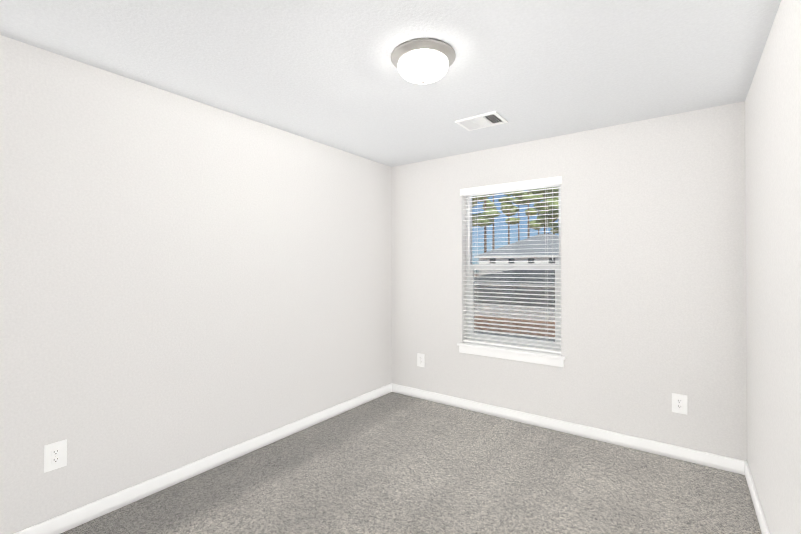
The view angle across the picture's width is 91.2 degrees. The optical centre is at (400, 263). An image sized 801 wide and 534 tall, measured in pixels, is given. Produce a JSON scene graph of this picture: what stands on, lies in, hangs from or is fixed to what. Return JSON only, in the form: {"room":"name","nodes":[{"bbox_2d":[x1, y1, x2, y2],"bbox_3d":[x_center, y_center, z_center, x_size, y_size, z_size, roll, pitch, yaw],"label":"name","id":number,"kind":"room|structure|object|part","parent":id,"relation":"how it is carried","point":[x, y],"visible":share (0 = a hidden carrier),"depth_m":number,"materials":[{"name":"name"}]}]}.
{"room":"empty bedroom","nodes":[
{"label":"empty bedroom","id":0,"kind":"room"},
{"bbox_2d":[0,35,391,533],"bbox_3d":[-1.227,0.159,2.839,0.150,2.440,3.942,0,0,36],"label":"wall","id":1,"kind":"structure","parent":0,"point":[184,281],"depth_m":2.38,"materials":[{"name":"paint"}]},
{"bbox_2d":[44,439,66,472],"bbox_3d":[-1.744,0.973,1.985,0.008,0.136,0.090,0,0,36],"label":"outlet","id":2,"kind":"object","parent":1,"relation":"attached to","point":[55,455],"visible":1,"depth_m":1.98,"materials":[{"name":"white plastic"}]},
{"bbox_2d":[14,383,391,533],"bbox_3d":[-1.161,1.333,2.783,0.013,0.092,3.642,0,0,36],"label":"baseboard","id":3,"kind":"structure","parent":1,"relation":"attached to","point":[64,522],"depth_m":2.47,"materials":[{"name":"white wood"}]},
{"bbox_2d":[0,0,780,166],"bbox_3d":[0.010,-1.127,1.950,3.206,0.120,3.942,0,0,36],"label":"ceiling","id":4,"kind":"structure","parent":0,"point":[325,72],"depth_m":2.04,"materials":[{"name":"paint"}]},
{"bbox_2d":[391,38,455,83],"bbox_3d":[0.116,-0.997,2.019,0.333,0.139,0.333,0,0,36],"label":"flush-mount light","id":5,"kind":"object","parent":4,"relation":"attached to","point":[423,61],"visible":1,"depth_m":1.93,"materials":[{"name":"white glass"}]},
{"bbox_2d":[455,111,507,130],"bbox_3d":[0.603,-1.055,2.921,0.320,0.011,0.235,0,0,36],"label":"ceiling vent","id":6,"kind":"object","parent":4,"relation":"in","point":[489,119],"visible":0.98,"depth_m":2.91,"materials":[{"name":"white metal"}]},
{"bbox_2d":[61,392,761,533],"bbox_3d":[0.010,1.433,1.932,3.206,0.120,3.942,0,0,36],"label":"floor","id":7,"kind":"structure","parent":0,"point":[393,463],"depth_m":2.41,"materials":[{"name":"carpet"}]},
{"bbox_2d":[392,101,746,460],"bbox_3d":[1.123,0.164,3.476,2.906,2.440,0.150,0,0,36],"label":"wall","id":8,"kind":"structure","parent":0,"point":[653,264],"depth_m":2.99,"materials":[{"name":"paint"}]},
{"bbox_2d":[417,353,424,366],"bbox_3d":[0.209,0.994,4.036,0.090,0.136,0.008,0,0,36],"label":"electrical outlet","id":9,"kind":"object","parent":8,"relation":"attached to","point":[420,360],"visible":1,"depth_m":4.03,"materials":[{"name":"white plastic"}]},
{"bbox_2d":[457,176,565,366],"bbox_3d":[0.991,0.067,3.553,0.980,1.570,0.182,0,0,36],"label":"window","id":10,"kind":"structure","parent":8,"relation":"in","point":[524,349],"depth_m":3.53,"materials":[{"name":"white plastic"}]},
{"bbox_3d":[0.974,0.808,3.524,0.980,0.088,0.124,0,0,36],"label":"sill trim","id":11,"kind":"part","parent":10,"relation":"part of","materials":[{"name":"white wood"}]},
{"bbox_3d":[1.027,0.009,3.603,0.826,1.346,0.023,0,0,36],"label":"glass","id":12,"kind":"part","parent":10,"relation":"part of","materials":[{"name":"clear glass"}]},
{"bbox_2d":[392,383,744,474],"bbox_3d":[1.075,1.337,3.401,2.880,0.092,0.013,0,0,36],"label":"baseboard","id":13,"kind":"structure","parent":8,"relation":"attached to","point":[729,464],"depth_m":3.09,"materials":[{"name":"white wood"}]},
{"bbox_2d":[672,393,687,414],"bbox_3d":[1.964,0.988,2.762,0.090,0.136,0.008,0,0,36],"label":"electrical outlet","id":14,"kind":"object","parent":8,"relation":"attached to","point":[679,404],"visible":1,"depth_m":2.76,"materials":[{"name":"white plastic"}]},
{"bbox_2d":[745,0,800,533],"bbox_3d":[1.246,0.146,1.044,0.150,2.440,3.942,0,0,36],"label":"wall","id":15,"kind":"structure","parent":0,"point":[773,204],"depth_m":1.72,"materials":[{"name":"paint"}]},
{"bbox_2d":[745,461,769,533],"bbox_3d":[1.180,1.321,1.083,0.013,0.092,3.642,0,0,36],"label":"baseboard","id":16,"kind":"structure","parent":15,"relation":"attached to","point":[764,529],"depth_m":2.16,"materials":[{"name":"white"}]},
{"label":"outside","id":17,"kind":"structure","parent":0,"visible":0},
{"bbox_2d":[474,274,554,336],"bbox_3d":[50.410,5.111,85.581,180.000,0.300,189.000,0,0,36],"label":"ground","id":18,"kind":"structure","parent":17,"point":[543,322],"depth_m":28.64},
{"bbox_2d":[472,198,481,225],"bbox_3d":[11.569,-5.684,65.119,5.182,21.000,5.427,0,0,36],"label":"pine tree","id":19,"kind":"object","parent":18,"relation":"on","point":[474,219],"depth_m":63.48,"materials":[{"name":"green plant"}]},
{"bbox_2d":[473,195,500,252],"bbox_3d":[13.098,-6.585,60.349,5.028,22.736,4.664,0,0,36],"label":"pine tree","id":20,"kind":"object","parent":18,"relation":"on","point":[485,224],"depth_m":59.23,"materials":[{"name":"green plant"}]},
{"bbox_2d":[481,194,496,249],"bbox_3d":[16.036,-5.747,68.450,4.387,21.173,4.238,0,0,36],"label":"pine tree","id":21,"kind":"object","parent":18,"relation":"on","point":[493,239],"depth_m":67.95,"materials":[{"name":"green plant"}]},
{"bbox_2d":[498,192,519,244],"bbox_3d":[21.229,-4.610,75.991,3.864,19.006,4.967,0,0,36],"label":"pine tree","id":22,"kind":"object","parent":18,"relation":"on","point":[513,207],"depth_m":75.10,"materials":[{"name":"green plant"}]},
{"bbox_2d":[474,270,554,321],"bbox_3d":[13.319,2.461,35.803,14.400,4.300,10.920,0,0,36],"label":"road","id":23,"kind":"structure","parent":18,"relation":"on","point":[511,291],"depth_m":32.70,"materials":[{"name":"grey asphalt"}]},
{"bbox_2d":[474,329,554,340],"bbox_3d":[3.066,4.422,20.355,180.000,0.160,11.800,0,0,36],"label":"street","id":24,"kind":"structure","parent":18,"relation":"on","point":[547,339],"depth_m":24.19,"materials":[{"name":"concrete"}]},
{"bbox_2d":[512,194,519,240],"bbox_3d":[28.544,-6.481,93.892,3.671,23.000,4.816,0,0,36],"label":"pine tree","id":25,"kind":"object","parent":18,"relation":"on","point":[516,202],"depth_m":93.70,"materials":[{"name":"green plant"}]},
{"bbox_2d":[474,234,558,274],"bbox_3d":[20.278,0.294,54.782,15.900,8.900,14.420,0,0,29],"label":"house","id":26,"kind":"structure","parent":18,"relation":"on","point":[540,237],"depth_m":51.03,"materials":[{"name":"white"}]},
{"bbox_2d":[514,189,543,237],"bbox_3d":[22.709,-6.387,68.698,5.174,22.457,4.461,0,0,36],"label":"pine tree","id":27,"kind":"object","parent":18,"relation":"on","point":[529,197],"depth_m":68.30,"materials":[{"name":"green plant"}]},
{"bbox_2d":[525,194,542,233],"bbox_3d":[33.114,-7.623,94.040,5.699,25.285,4.545,0,0,36],"label":"pine tree","id":28,"kind":"object","parent":18,"relation":"on","point":[534,213],"depth_m":93.83,"materials":[{"name":"green plant"}]},
{"bbox_2d":[527,188,558,233],"bbox_3d":[25.637,-6.571,69.092,6.482,22.831,4.509,0,0,36],"label":"pine tree","id":29,"kind":"object","parent":18,"relation":"on","point":[532,226],"depth_m":68.18,"materials":[{"name":"green plant"}]},
{"bbox_2d":[537,187,558,234],"bbox_3d":[28.788,-6.823,74.459,6.155,23.411,5.583,0,0,36],"label":"pine tree","id":30,"kind":"object","parent":18,"relation":"on","point":[550,195],"depth_m":73.87,"materials":[{"name":"green plant"}]},
{"bbox_2d":[540,188,558,214],"bbox_3d":[26.155,-5.689,64.311,6.221,21.000,5.834,0,0,36],"label":"pine tree","id":31,"kind":"object","parent":18,"relation":"on","point":[554,199],"depth_m":64.27,"materials":[{"name":"green plant"}]}
]}

